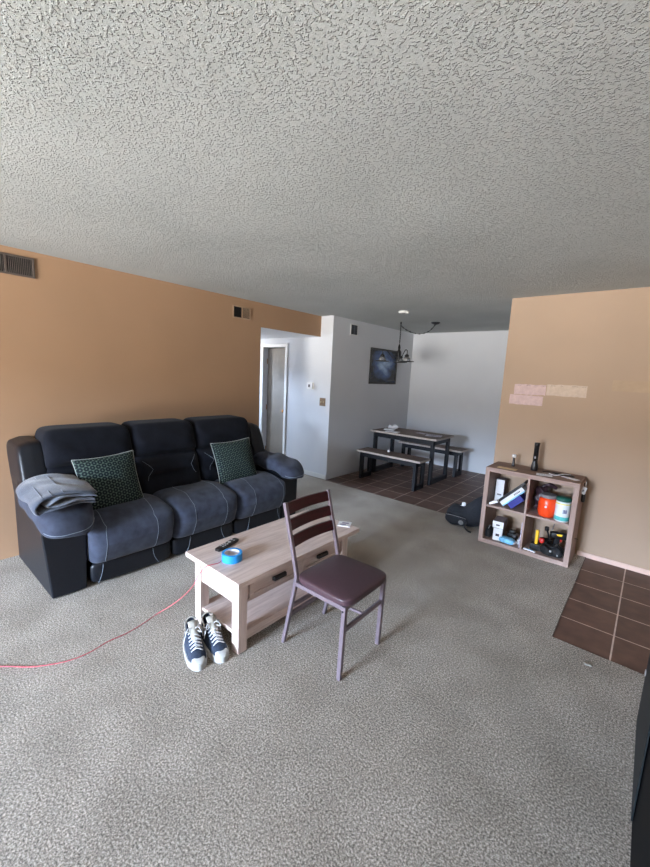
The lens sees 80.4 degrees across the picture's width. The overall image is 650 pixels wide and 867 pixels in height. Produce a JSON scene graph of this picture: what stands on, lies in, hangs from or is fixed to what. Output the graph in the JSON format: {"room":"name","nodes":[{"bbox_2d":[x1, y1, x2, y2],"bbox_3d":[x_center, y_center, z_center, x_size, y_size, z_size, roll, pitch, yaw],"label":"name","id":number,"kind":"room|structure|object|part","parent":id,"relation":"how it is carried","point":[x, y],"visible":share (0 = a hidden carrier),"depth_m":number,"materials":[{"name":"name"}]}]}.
{"room":"living room","nodes":[
{"label":"living room","id":0,"kind":"room"},
{"bbox_2d":[0,245,321,559],"bbox_3d":[-3.135,-0.112,2.286,0.220,2.435,9.390,10,11,40],"label":"wall","id":1,"kind":"structure","parent":0,"point":[80,343],"depth_m":3.53,"materials":[{"name":"paint"}]},
{"bbox_2d":[0,252,34,278],"bbox_3d":[-2.401,-1.275,2.868,0.009,0.150,0.385,10,11,40],"label":"air vent","id":2,"kind":"object","parent":1,"relation":"in","point":[12,264],"visible":1,"depth_m":2.93,"materials":[{"name":"beige metal"}]},
{"bbox_2d":[233,305,250,320],"bbox_3d":[-0.986,-1.435,4.568,0.009,0.145,0.260,10,11,40],"label":"air vent","id":3,"kind":"object","parent":1,"relation":"in","point":[240,312],"visible":1,"depth_m":4.56,"materials":[{"name":"beige metal"}]},
{"bbox_2d":[261,328,313,338],"bbox_3d":[-1.346,-1.594,6.026,2.240,0.100,1.160,10,11,40],"label":"ceiling","id":4,"kind":"structure","parent":0,"point":[265,333],"depth_m":5.70,"materials":[{"name":"white paint"}]},
{"bbox_2d":[259,315,338,479],"bbox_3d":[-0.857,-0.669,6.559,2.550,2.435,0.120,10,11,40],"label":"wall","id":5,"kind":"structure","parent":0,"point":[309,425],"depth_m":5.96,"materials":[{"name":"white paint"}]},
{"bbox_2d":[260,343,287,454],"bbox_3d":[-0.884,-0.471,6.514,0.650,2.055,0.018,10,11,40],"label":"trim","id":6,"kind":"structure","parent":5,"relation":"attached to","point":[285,345],"depth_m":6.38,"materials":[{"name":"white paint"}]},
{"bbox_2d":[265,348,284,452],"bbox_3d":[-0.840,-0.451,6.579,0.531,1.976,0.103,10,11,40],"label":"door","id":7,"kind":"structure","parent":5,"relation":"in","point":[274,406],"depth_m":6.60,"materials":[{"name":"beige paint"}]},
{"bbox_2d":[307,382,313,389],"bbox_3d":[-0.234,-0.735,5.914,0.144,0.110,0.032,10,11,40],"label":"thermostat","id":8,"kind":"object","parent":5,"relation":"attached to","point":[310,385],"visible":1,"depth_m":5.89,"materials":[{"name":"white paint"}]},
{"bbox_2d":[304,470,325,479],"bbox_3d":[-0.334,0.614,6.169,0.915,0.070,0.012,10,11,40],"label":"baseboard","id":9,"kind":"structure","parent":5,"relation":"attached to","point":[306,472],"depth_m":6.01,"materials":[{"name":"white paint"}]},
{"bbox_2d":[319,398,325,405],"bbox_3d":[-0.042,-0.474,5.789,0.116,0.120,0.016,10,11,40],"label":"light switch","id":10,"kind":"object","parent":5,"relation":"attached to","point":[322,400],"visible":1,"depth_m":5.79,"materials":[{"name":"beige plastic"}]},
{"bbox_2d":[0,0,649,333],"bbox_3d":[-0.807,-1.215,1.748,8.620,0.120,12.040,10,11,40],"label":"ceiling","id":11,"kind":"structure","parent":0,"point":[446,162],"depth_m":1.43,"materials":[{"name":"paint"}]},
{"bbox_2d":[398,310,408,313],"bbox_3d":[1.008,-1.546,4.916,0.140,0.031,0.140,10,11,40],"label":"smoke detector","id":12,"kind":"object","parent":11,"relation":"attached to","point":[402,311],"visible":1,"depth_m":4.87,"materials":[{"name":"white paint"}]},
{"bbox_2d":[375,322,439,362],"bbox_3d":[1.252,-1.392,5.869,0.818,0.604,0.616,10,11,40],"label":"chandelier","id":13,"kind":"object","parent":11,"relation":"hanging from","point":[400,359],"visible":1,"depth_m":5.89,"materials":[{"name":"black metal"}]},
{"bbox_3d":[1.403,-1.580,5.824,0.521,0.158,0.024,5,9,13],"label":"swag chain","id":14,"kind":"part","parent":13,"relation":"part of","materials":[{"name":"black plastic"}]},
{"bbox_2d":[0,463,649,866],"bbox_3d":[-0.966,1.246,2.169,8.500,0.012,11.800,10,11,40],"label":"floor","id":15,"kind":"structure","parent":0,"point":[472,734],"depth_m":1.82,"materials":[{"name":"carpet"}]},
{"bbox_2d":[0,560,221,666],"bbox_3d":[-1.768,0.969,2.095,2.322,0.488,0.350,0,9,-17],"label":"power cord","id":16,"kind":"object","parent":15,"relation":"on","point":[221,560],"visible":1,"depth_m":2.22,"materials":[{"name":"red plastic"}]},
{"bbox_2d":[6,415,303,598],"bbox_3d":[-1.366,0.436,3.642,1.082,1.080,2.429,10,11,40],"label":"recliner sofa","id":17,"kind":"object","parent":15,"relation":"on","point":[184,506],"visible":0.8,"depth_m":3.17,"materials":[{"name":"fabric"}]},
{"bbox_3d":[-2.088,0.757,2.896,0.860,0.608,0.269,10,11,40],"label":"arm","id":18,"kind":"part","parent":17,"relation":"part of","materials":[{"name":"fabric"}]},
{"bbox_2d":[15,474,96,515],"bbox_3d":[-1.856,0.399,2.646,0.535,0.146,0.374,10,11,40],"label":"folded blanket","id":19,"kind":"object","parent":17,"relation":"on","point":[44,493],"visible":1,"depth_m":2.54,"materials":[{"name":"grey fabric"}]},
{"bbox_2d":[35,422,131,476],"bbox_3d":[-1.941,0.264,3.173,0.479,0.650,0.637,10,11,40],"label":"cushion","id":20,"kind":"object","parent":17,"relation":"on","point":[58,445],"depth_m":3.01,"materials":[{"name":"fabric"}]},
{"bbox_2d":[71,450,143,509],"bbox_3d":[-1.696,0.388,3.037,0.221,0.448,0.471,9,11,37],"label":"throw pillow","id":21,"kind":"object","parent":17,"relation":"on","point":[114,478],"visible":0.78,"depth_m":2.98,"materials":[{"name":"green fabric"}]},
{"bbox_3d":[-1.525,0.980,3.024,0.150,0.170,0.607,10,11,40],"label":"footrest panel","id":22,"kind":"part","parent":17,"relation":"part of","materials":[{"name":"fabric"}]},
{"bbox_2d":[86,493,173,562],"bbox_3d":[-1.627,0.716,3.082,0.650,0.356,0.615,10,11,40],"label":"seat cushion","id":23,"kind":"object","parent":17,"relation":"on","point":[121,531],"depth_m":2.88,"materials":[{"name":"grey fabric"}]},
{"bbox_2d":[121,418,200,494],"bbox_3d":[-1.536,0.210,3.643,0.479,0.650,0.602,10,11,40],"label":"cushion","id":24,"kind":"object","parent":17,"relation":"on","point":[167,455],"depth_m":3.52,"materials":[{"name":"fabric"}]},
{"bbox_2d":[153,480,236,537],"bbox_3d":[-1.224,0.662,3.550,0.650,0.356,0.622,10,11,40],"label":"seat cushion","id":25,"kind":"object","parent":17,"relation":"on","point":[199,507],"depth_m":3.37,"materials":[{"name":"grey fabric"}]},
{"bbox_3d":[-1.121,0.926,3.492,0.150,0.170,0.614,10,11,40],"label":"footrest panel","id":26,"kind":"part","parent":17,"relation":"part of","materials":[{"name":"fabric"}]},
{"bbox_2d":[184,415,254,480],"bbox_3d":[-1.119,0.154,4.127,0.479,0.650,0.675,10,11,40],"label":"cushion","id":27,"kind":"object","parent":17,"relation":"on","point":[207,430],"depth_m":3.90,"materials":[{"name":"fabric"}]},
{"bbox_2d":[210,437,256,484],"bbox_3d":[-0.921,0.284,3.935,0.469,0.444,0.219,-6,12,-44],"label":"throw pillow","id":28,"kind":"object","parent":17,"relation":"on","point":[233,459],"visible":0.88,"depth_m":3.86,"materials":[{"name":"green fabric"}]},
{"bbox_2d":[214,470,285,518],"bbox_3d":[-0.819,0.608,4.020,0.650,0.356,0.619,10,11,40],"label":"seat cushion","id":29,"kind":"object","parent":17,"relation":"on","point":[262,493],"depth_m":3.82,"materials":[{"name":"grey fabric"}]},
{"bbox_3d":[-0.717,0.872,3.962,0.150,0.170,0.611,10,11,40],"label":"footrest panel","id":30,"kind":"part","parent":17,"relation":"part of","materials":[{"name":"black leather"}]},
{"bbox_3d":[-0.708,0.573,4.497,0.860,0.608,0.245,10,11,40],"label":"arm","id":31,"kind":"part","parent":17,"relation":"part of","materials":[{"name":"fabric"}]},
{"bbox_2d":[183,616,206,671],"bbox_3d":[-0.735,1.163,2.163,0.121,0.175,0.287,-2,10,-29],"label":"sneaker","id":32,"kind":"object","parent":15,"relation":"on","point":[195,654],"visible":1,"depth_m":2.13,"materials":[{"name":"blue fabric"}]},
{"bbox_2d":[200,612,228,662],"bbox_3d":[-0.640,1.159,2.219,0.121,0.175,0.287,-4,11,-37],"label":"sneaker","id":33,"kind":"object","parent":15,"relation":"on","point":[217,650],"visible":0.99,"depth_m":2.19,"materials":[{"name":"blue fabric"}]},
{"bbox_2d":[186,510,359,654],"bbox_3d":[-0.312,0.952,2.652,0.533,0.480,1.100,10,11,40],"label":"coffee table","id":34,"kind":"object","parent":15,"relation":"on","point":[255,591],"visible":0.72,"depth_m":2.40,"materials":[{"name":"brown wood"}]},
{"bbox_3d":[-0.780,0.980,2.439,0.062,0.448,0.062,10,11,40],"label":"leg","id":35,"kind":"part","parent":34,"relation":"part of","materials":[{"name":"brown wood"}]},
{"bbox_2d":[215,538,238,551],"bbox_3d":[-0.627,0.712,2.468,0.042,0.022,0.196,7,10,25],"label":"remote control","id":36,"kind":"object","parent":34,"relation":"on","point":[232,541],"visible":1,"depth_m":2.45,"materials":[{"name":"black plastic"}]},
{"bbox_2d":[222,548,241,563],"bbox_3d":[-0.554,0.729,2.292,0.120,0.048,0.120,10,11,40],"label":"tape roll","id":37,"kind":"object","parent":34,"relation":"on","point":[229,555],"visible":1,"depth_m":2.26,"materials":[{"name":"blue plastic"}]},
{"bbox_3d":[-0.487,1.031,2.193,0.062,0.448,0.062,10,11,40],"label":"leg","id":38,"kind":"part","parent":34,"relation":"part of","materials":[{"name":"brown wood"}]},
{"bbox_2d":[202,575,313,638],"bbox_3d":[-0.336,1.104,2.690,0.424,0.057,0.968,10,11,40],"label":"shelf","id":39,"kind":"object","parent":34,"relation":"attached to","point":[269,607],"depth_m":2.44,"materials":[{"name":"brown wood"}]},
{"bbox_3d":[-0.316,0.868,2.355,0.037,0.124,0.386,10,11,40],"label":"drawer","id":40,"kind":"part","parent":34,"relation":"part of","materials":[{"name":"brown wood"}]},
{"bbox_3d":[-0.277,0.879,2.369,0.023,0.024,0.108,10,11,40],"label":"handle","id":41,"kind":"part","parent":34,"relation":"part of","materials":[{"name":"black plastic"}]},
{"bbox_3d":[-0.175,0.848,2.521,0.044,0.158,0.872,10,11,40],"label":"frame","id":42,"kind":"part","parent":34,"relation":"part of","materials":[{"name":"brown wood"}]},
{"bbox_3d":[-0.031,0.830,2.686,0.037,0.124,0.386,10,11,40],"label":"drawer","id":43,"kind":"part","parent":34,"relation":"part of","materials":[{"name":"brown wood"}]},
{"bbox_3d":[-0.015,0.844,2.673,0.023,0.024,0.108,10,11,40],"label":"handle","id":44,"kind":"part","parent":34,"relation":"part of","materials":[{"name":"black plastic"}]},
{"bbox_3d":[0.120,0.950,2.898,0.062,0.448,0.062,10,11,40],"label":"leg","id":45,"kind":"part","parent":34,"relation":"part of","materials":[{"name":"brown wood"}]},
{"bbox_2d":[337,521,351,527],"bbox_3d":[0.148,0.686,2.913,0.096,0.007,0.096,4,9,11],"label":"coaster","id":46,"kind":"object","parent":34,"relation":"on","point":[341,523],"visible":1,"depth_m":2.90,"materials":[{"name":"white paper"}]},
{"bbox_2d":[281,489,385,681],"bbox_3d":[0.056,0.836,2.254,0.509,0.869,0.421,10,11,39],"label":"dining chair","id":47,"kind":"object","parent":15,"relation":"on","point":[340,581],"visible":1,"depth_m":2.21,"materials":[{"name":"grey metal"}]},
{"bbox_3d":[-0.204,0.828,2.223,0.131,0.869,0.022,10,11,39],"label":"leg","id":48,"kind":"part","parent":47,"relation":"part of","materials":[{"name":"grey metal"}]},
{"bbox_3d":[-0.031,0.878,2.083,0.345,0.024,0.020,10,11,39],"label":"rail","id":49,"kind":"part","parent":47,"relation":"part of","materials":[{"name":"grey metal"}]},
{"bbox_3d":[0.040,0.795,2.513,0.131,0.869,0.022,10,11,39],"label":"leg","id":50,"kind":"part","parent":47,"relation":"part of","materials":[{"name":"grey metal"}]},
{"bbox_3d":[0.088,1.098,2.009,0.035,0.425,0.025,10,11,39],"label":"leg","id":51,"kind":"part","parent":47,"relation":"part of","materials":[{"name":"grey metal"}]},
{"bbox_3d":[0.102,0.823,2.214,0.390,0.060,0.421,10,11,39],"label":"seat","id":52,"kind":"part","parent":47,"relation":"part of","materials":[{"name":"leather"}]},
{"bbox_3d":[0.332,1.065,2.298,0.035,0.425,0.025,10,11,39],"label":"leg","id":53,"kind":"part","parent":47,"relation":"part of","materials":[{"name":"grey metal"}]},
{"bbox_2d":[356,447,429,491],"bbox_3d":[1.007,0.531,5.876,1.096,0.452,0.321,10,11,40],"label":"bench","id":54,"kind":"object","parent":15,"relation":"on","point":[415,462],"visible":1,"depth_m":5.71,"materials":[{"name":"grey wood"}]},
{"bbox_3d":[0.654,0.484,6.175,0.040,0.422,0.295,10,11,40],"label":"leg frame","id":55,"kind":"part","parent":54,"relation":"part of","materials":[{"name":"black metal"}]},
{"bbox_3d":[0.942,0.382,5.766,0.930,0.070,0.030,10,11,40],"label":"apron rail","id":56,"kind":"part","parent":54,"relation":"part of","materials":[{"name":"black metal"}]},
{"bbox_3d":[1.017,0.323,5.844,1.090,0.030,0.315,10,11,40],"label":"bench seat","id":57,"kind":"part","parent":54,"relation":"part of","materials":[{"name":"grey wood"}]},
{"bbox_3d":[1.359,0.609,5.581,0.040,0.422,0.295,10,11,40],"label":"leg frame","id":58,"kind":"part","parent":54,"relation":"part of","materials":[{"name":"black metal"}]},
{"bbox_2d":[371,427,453,485],"bbox_3d":[1.408,0.339,6.366,1.166,0.719,0.666,10,11,40],"label":"dining table","id":59,"kind":"object","parent":15,"relation":"on","point":[409,435],"visible":0.85,"depth_m":6.19,"materials":[{"name":"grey wood"}]},
{"bbox_3d":[1.021,0.285,6.694,0.040,0.689,0.635,10,11,40],"label":"leg frame","id":60,"kind":"part","parent":59,"relation":"part of","materials":[{"name":"black metal"}]},
{"bbox_2d":[388,424,398,428],"bbox_3d":[1.187,-0.121,6.650,0.195,0.082,0.120,7,10,28],"label":"paper bag","id":61,"kind":"object","parent":59,"relation":"on","point":[394,426],"visible":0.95,"depth_m":6.60,"materials":[{"name":"white paper"}]},
{"bbox_3d":[1.239,0.075,6.110,1.020,0.075,0.030,10,11,40],"label":"apron rail","id":62,"kind":"part","parent":59,"relation":"part of","materials":[{"name":"black metal"}]},
{"bbox_2d":[425,434,441,436],"bbox_3d":[1.714,0.034,6.054,0.240,0.006,0.180,6,10,23],"label":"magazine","id":63,"kind":"object","parent":59,"relation":"on","point":[426,434],"visible":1,"depth_m":6.04,"materials":[{"name":"paper"}]},
{"bbox_3d":[1.794,0.422,6.043,0.040,0.689,0.635,10,11,40],"label":"leg frame","id":64,"kind":"part","parent":59,"relation":"part of","materials":[{"name":"black metal"}]},
{"bbox_2d":[398,440,468,477],"bbox_3d":[1.874,0.425,6.797,1.166,0.459,0.326,10,11,40],"label":"bench","id":65,"kind":"object","parent":15,"relation":"on","point":[454,451],"visible":0.7,"depth_m":6.56,"materials":[{"name":"grey wood"}]},
{"bbox_3d":[1.502,0.374,7.112,0.040,0.429,0.300,10,11,40],"label":"leg frame","id":66,"kind":"part","parent":65,"relation":"part of","materials":[{"name":"black metal"}]},
{"bbox_3d":[1.806,0.273,6.685,0.980,0.070,0.030,10,11,40],"label":"apron rail","id":67,"kind":"part","parent":65,"relation":"part of","materials":[{"name":"black metal"}]},
{"bbox_3d":[1.883,0.213,6.764,1.160,0.030,0.320,10,11,40],"label":"bench seat","id":68,"kind":"part","parent":65,"relation":"part of","materials":[{"name":"grey wood"}]},
{"bbox_3d":[2.244,0.505,6.486,0.040,0.429,0.300,10,11,40],"label":"leg frame","id":69,"kind":"part","parent":65,"relation":"part of","materials":[{"name":"black metal"}]},
{"bbox_2d":[445,496,482,532],"bbox_3d":[1.582,0.825,4.277,0.450,0.407,0.393,10,11,40],"label":"backpack","id":70,"kind":"object","parent":15,"relation":"on","point":[462,514],"visible":0.92,"depth_m":4.19,"materials":[{"name":"black fabric"}]},
{"bbox_2d":[478,461,585,567],"bbox_3d":[1.992,0.743,3.741,0.786,0.770,0.382,10,11,40],"label":"cube bookcase","id":71,"kind":"object","parent":15,"relation":"on","point":[488,511],"visible":0.86,"depth_m":3.65,"materials":[{"name":"brown wood"}]},
{"bbox_2d":[485,524,492,536],"bbox_3d":[1.675,0.986,3.918,0.060,0.127,0.120,10,11,40],"label":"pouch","id":72,"kind":"object","parent":71,"relation":"on","point":[489,530],"visible":0.98,"depth_m":3.88,"materials":[{"name":"black fabric"}]},
{"bbox_3d":[1.711,0.693,3.979,0.040,0.690,0.380,10,11,40],"label":"panel","id":73,"kind":"part","parent":71,"relation":"part of","materials":[{"name":"brown wood"}]},
{"bbox_2d":[492,526,505,540],"bbox_3d":[1.764,0.995,3.895,0.085,0.125,0.181,8,11,33],"label":"carton","id":74,"kind":"object","parent":71,"relation":"on","point":[497,532],"visible":0.73,"depth_m":3.83,"materials":[{"name":"white cardboard"}]},
{"bbox_2d":[492,516,507,528],"bbox_3d":[1.769,0.897,3.880,0.100,0.070,0.181,9,11,36],"label":"carton","id":75,"kind":"object","parent":74,"relation":"on","point":[500,522],"visible":1,"depth_m":3.83,"materials":[{"name":"white cardboard"}]},
{"bbox_2d":[494,477,506,499],"bbox_3d":[1.818,0.576,3.973,0.080,0.225,0.101,10,11,38],"label":"carton","id":76,"kind":"object","parent":71,"relation":"on","point":[501,483],"visible":0.79,"depth_m":3.94,"materials":[{"name":"cardboard"}]},
{"bbox_3d":[1.856,0.718,3.857,0.344,0.018,0.378,10,11,40],"label":"shelf","id":77,"kind":"part","parent":71,"relation":"part of","materials":[{"name":"brown wood"}]},
{"bbox_2d":[497,535,516,544],"bbox_3d":[1.790,1.048,3.780,0.090,0.058,0.168,-5,12,-41],"label":"pack","id":78,"kind":"object","parent":71,"relation":"on","point":[508,540],"visible":1,"depth_m":3.75,"materials":[{"name":"blue plastic"}]},
{"bbox_2d":[497,466,517,470],"bbox_3d":[1.777,0.340,3.749,0.170,0.003,0.070,10,11,40],"label":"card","id":79,"kind":"object","parent":71,"relation":"on","point":[498,466],"visible":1,"depth_m":3.74,"materials":[{"name":"beige paper"}]},
{"bbox_2d":[495,480,527,503],"bbox_3d":[1.836,0.578,3.785,0.261,0.278,0.130,10,11,40],"label":"case","id":80,"kind":"object","parent":71,"relation":"on","point":[526,481],"visible":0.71,"depth_m":3.72,"materials":[{"name":"plastic"}]},
{"bbox_2d":[507,529,518,540],"bbox_3d":[1.899,1.020,3.888,0.090,0.090,0.081,10,11,40],"label":"charger","id":81,"kind":"object","parent":71,"relation":"on","point":[512,533],"visible":0.94,"depth_m":3.86,"materials":[{"name":"black plastic"}]},
{"bbox_2d":[500,485,526,505],"bbox_3d":[1.856,0.607,3.770,0.216,0.226,0.142,10,11,40],"label":"binder","id":82,"kind":"object","parent":71,"relation":"on","point":[523,489],"visible":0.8,"depth_m":3.71,"materials":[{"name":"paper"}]},
{"bbox_2d":[511,454,515,466],"bbox_3d":[1.894,0.269,3.858,0.038,0.120,0.038,10,11,40],"label":"hammer","id":83,"kind":"object","parent":71,"relation":"on","point":[513,455],"visible":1,"depth_m":3.85,"materials":[{"name":"metal"}]},
{"bbox_2d":[507,493,525,508],"bbox_3d":[1.872,0.653,3.736,0.143,0.148,0.150,10,11,40],"label":"book","id":84,"kind":"object","parent":71,"relation":"on","point":[522,497],"visible":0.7,"depth_m":3.68,"materials":[{"name":"blue paper"}]},
{"bbox_3d":[1.976,1.103,3.798,0.785,0.040,0.380,10,11,40],"label":"panel","id":85,"kind":"part","parent":71,"relation":"part of","materials":[{"name":"brown wood"}]},
{"bbox_2d":[530,442,539,470],"bbox_3d":[2.033,0.222,3.707,0.064,0.272,0.064,10,11,40],"label":"flashlight","id":86,"kind":"object","parent":71,"relation":"on","point":[534,466],"visible":1,"depth_m":3.69,"materials":[{"name":"black plastic"}]},
{"bbox_3d":[2.010,0.382,3.686,0.785,0.040,0.380,10,11,40],"label":"panel","id":87,"kind":"part","parent":71,"relation":"part of","materials":[{"name":"brown wood"}]},
{"bbox_2d":[529,529,544,551],"bbox_3d":[2.028,1.011,3.657,0.115,0.190,0.080,10,11,40],"label":"tool","id":88,"kind":"object","parent":71,"relation":"on","point":[534,545],"visible":0.95,"depth_m":3.65,"materials":[{"name":"yellow plastic"}]},
{"bbox_3d":[2.019,0.984,3.661,0.026,0.140,0.032,10,11,40],"label":"handle","id":89,"kind":"part","parent":88,"relation":"part of","materials":[{"name":"yellow plastic"}]},
{"bbox_2d":[536,473,551,476],"bbox_3d":[2.026,0.382,3.552,0.130,0.003,0.080,7,10,28],"label":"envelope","id":90,"kind":"object","parent":71,"relation":"on","point":[548,475],"visible":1,"depth_m":3.55,"materials":[{"name":"white paper"}]},
{"bbox_2d":[534,483,557,509],"bbox_3d":[2.121,0.603,3.701,0.183,0.282,0.219,10,11,40],"label":"plastic bag","id":91,"kind":"object","parent":71,"relation":"on","point":[546,487],"visible":0.55,"depth_m":3.66,"materials":[{"name":"purple plastic"}]},
{"bbox_2d":[538,524,554,545],"bbox_3d":[2.124,0.979,3.689,0.128,0.250,0.128,10,11,40],"label":"lead","id":92,"kind":"object","parent":71,"relation":"on","point":[548,540],"visible":0.42,"depth_m":3.66,"materials":[{"name":"black plastic"}]},
{"bbox_2d":[537,492,556,517],"bbox_3d":[2.053,0.660,3.546,0.154,0.210,0.156,10,11,40],"label":"jar","id":93,"kind":"object","parent":71,"relation":"on","point":[546,503],"visible":0.95,"depth_m":3.49,"materials":[{"name":"plastic"}]},
{"bbox_3d":[2.058,0.572,3.534,0.132,0.032,0.132,10,11,40],"label":"lid","id":94,"kind":"part","parent":93,"relation":"part of","materials":[{"name":"grey plastic"}]},
{"bbox_3d":[2.130,0.767,3.626,0.344,0.018,0.378,10,11,40],"label":"shelf","id":95,"kind":"part","parent":71,"relation":"part of","materials":[{"name":"brown wood"}]},
{"bbox_2d":[540,542,563,557],"bbox_3d":[2.087,1.059,3.538,0.192,0.137,0.125,10,11,40],"label":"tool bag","id":96,"kind":"object","parent":71,"relation":"on","point":[552,550],"visible":1,"depth_m":3.50,"materials":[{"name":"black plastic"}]},
{"bbox_2d":[542,471,574,477],"bbox_3d":[2.179,0.376,3.591,0.267,0.016,0.090,11,12,44],"label":"charging cable","id":97,"kind":"object","parent":71,"relation":"on","point":[542,471],"visible":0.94,"depth_m":3.57,"materials":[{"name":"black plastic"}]},
{"bbox_2d":[554,495,571,522],"bbox_3d":[2.129,0.674,3.444,0.121,0.222,0.121,10,11,40],"label":"tub","id":98,"kind":"object","parent":71,"relation":"on","point":[563,503],"visible":1,"depth_m":3.40,"materials":[{"name":"white plastic"}]},
{"bbox_3d":[2.133,0.583,3.430,0.121,0.038,0.121,10,11,40],"label":"lid","id":99,"kind":"part","parent":98,"relation":"part of","materials":[{"name":"green plastic"}]},
{"bbox_2d":[550,531,577,555],"bbox_3d":[2.207,1.024,3.569,0.225,0.207,0.076,7,10,26],"label":"cordless drill","id":100,"kind":"object","parent":71,"relation":"on","point":[558,537],"visible":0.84,"depth_m":3.56,"materials":[{"name":"black plastic"}]},
{"bbox_3d":[2.275,0.792,3.504,0.040,0.690,0.380,10,11,40],"label":"panel","id":101,"kind":"part","parent":71,"relation":"part of","materials":[{"name":"brown wood"}]},
{"bbox_2d":[581,483,585,501],"bbox_3d":[2.337,0.532,3.467,0.032,0.181,0.044,10,11,40],"label":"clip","id":102,"kind":"object","parent":71,"relation":"attached to","point":[583,497],"visible":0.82,"depth_m":3.46,"materials":[{"name":"black plastic"}]},
{"bbox_2d":[581,482,587,494],"bbox_3d":[2.287,0.485,3.396,0.067,0.118,0.005,2,9,-6],"label":"tag","id":103,"kind":"object","parent":71,"relation":"hanging from","point":[583,490],"visible":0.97,"depth_m":3.40,"materials":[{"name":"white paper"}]},
{"bbox_2d":[552,557,585,636],"bbox_3d":[1.963,1.240,3.056,0.008,0.006,1.550,10,11,40],"label":"trim","id":104,"kind":"structure","parent":15,"relation":"on","point":[585,557],"depth_m":2.90,"materials":[{"name":"tile"}]},
{"bbox_2d":[630,654,649,866],"bbox_3d":[1.243,1.239,1.116,0.524,0.525,1.465,10,11,40],"label":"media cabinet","id":105,"kind":"object","parent":15,"relation":"on","point":[640,808],"visible":1,"depth_m":1.35,"materials":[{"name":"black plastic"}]},
{"bbox_2d":[331,317,413,477],"bbox_3d":[0.848,-0.611,6.693,0.120,2.435,2.290,10,11,40],"label":"wall","id":106,"kind":"structure","parent":0,"point":[361,407],"depth_m":6.33,"materials":[{"name":"white paint"}]},
{"bbox_2d":[350,323,357,335],"bbox_3d":[0.452,-1.595,5.914,0.009,0.170,0.190,10,11,40],"label":"air vent","id":107,"kind":"object","parent":106,"relation":"in","point":[354,328],"visible":1,"depth_m":5.91,"materials":[{"name":"white paint"}]},
{"bbox_2d":[368,347,397,383],"bbox_3d":[1.022,-1.158,6.673,0.022,0.596,0.850,10,11,40],"label":"framed picture","id":108,"kind":"object","parent":106,"relation":"attached to","point":[379,372],"visible":0.85,"depth_m":6.65,"materials":[{"name":"blue paper"}]},
{"bbox_2d":[405,330,508,473],"bbox_3d":[2.599,-0.545,6.788,2.670,2.435,0.120,10,11,40],"label":"wall","id":109,"kind":"structure","parent":0,"point":[456,378],"depth_m":6.86,"materials":[{"name":"white paint"}]},
{"bbox_2d":[493,287,649,569],"bbox_3d":[3.248,0.082,2.935,3.640,2.435,0.120,10,11,40],"label":"wall","id":110,"kind":"structure","parent":0,"point":[595,339],"depth_m":3.53,"materials":[{"name":"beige paint"}]},
{"bbox_2d":[509,394,542,405],"bbox_3d":[2.017,-0.337,3.865,0.305,0.100,0.004,11,12,40],"label":"paper strip","id":111,"kind":"object","parent":110,"relation":"attached to","point":[514,399],"visible":1,"depth_m":3.86,"materials":[{"name":"pink paper"}]},
{"bbox_2d":[514,384,545,395],"bbox_3d":[2.041,-0.437,3.832,0.287,0.106,0.006,9,11,40],"label":"paper strip","id":112,"kind":"object","parent":110,"relation":"attached to","point":[525,389],"visible":1,"depth_m":3.83,"materials":[{"name":"pink paper"}]},
{"bbox_2d":[546,384,587,397],"bbox_3d":[2.279,-0.402,3.631,0.328,0.112,0.006,10,11,40],"label":"paper strip","id":113,"kind":"object","parent":110,"relation":"attached to","point":[552,390],"visible":1,"depth_m":3.63,"materials":[{"name":"beige paper"}]},
{"bbox_2d":[576,550,649,575],"bbox_3d":[3.427,1.320,2.836,2.670,0.046,0.012,10,11,40],"label":"baseboard","id":114,"kind":"structure","parent":110,"relation":"attached to","point":[584,554],"depth_m":3.50,"materials":[{"name":"white wood"}]},
{"bbox_2d":[612,380,649,392],"bbox_3d":[2.725,-0.391,3.249,0.480,0.100,0.004,10,11,40],"label":"wall patch","id":115,"kind":"structure","parent":110,"relation":"attached to","point":[618,385],"depth_m":3.31,"materials":[{"name":"beige paint"}]}
]}

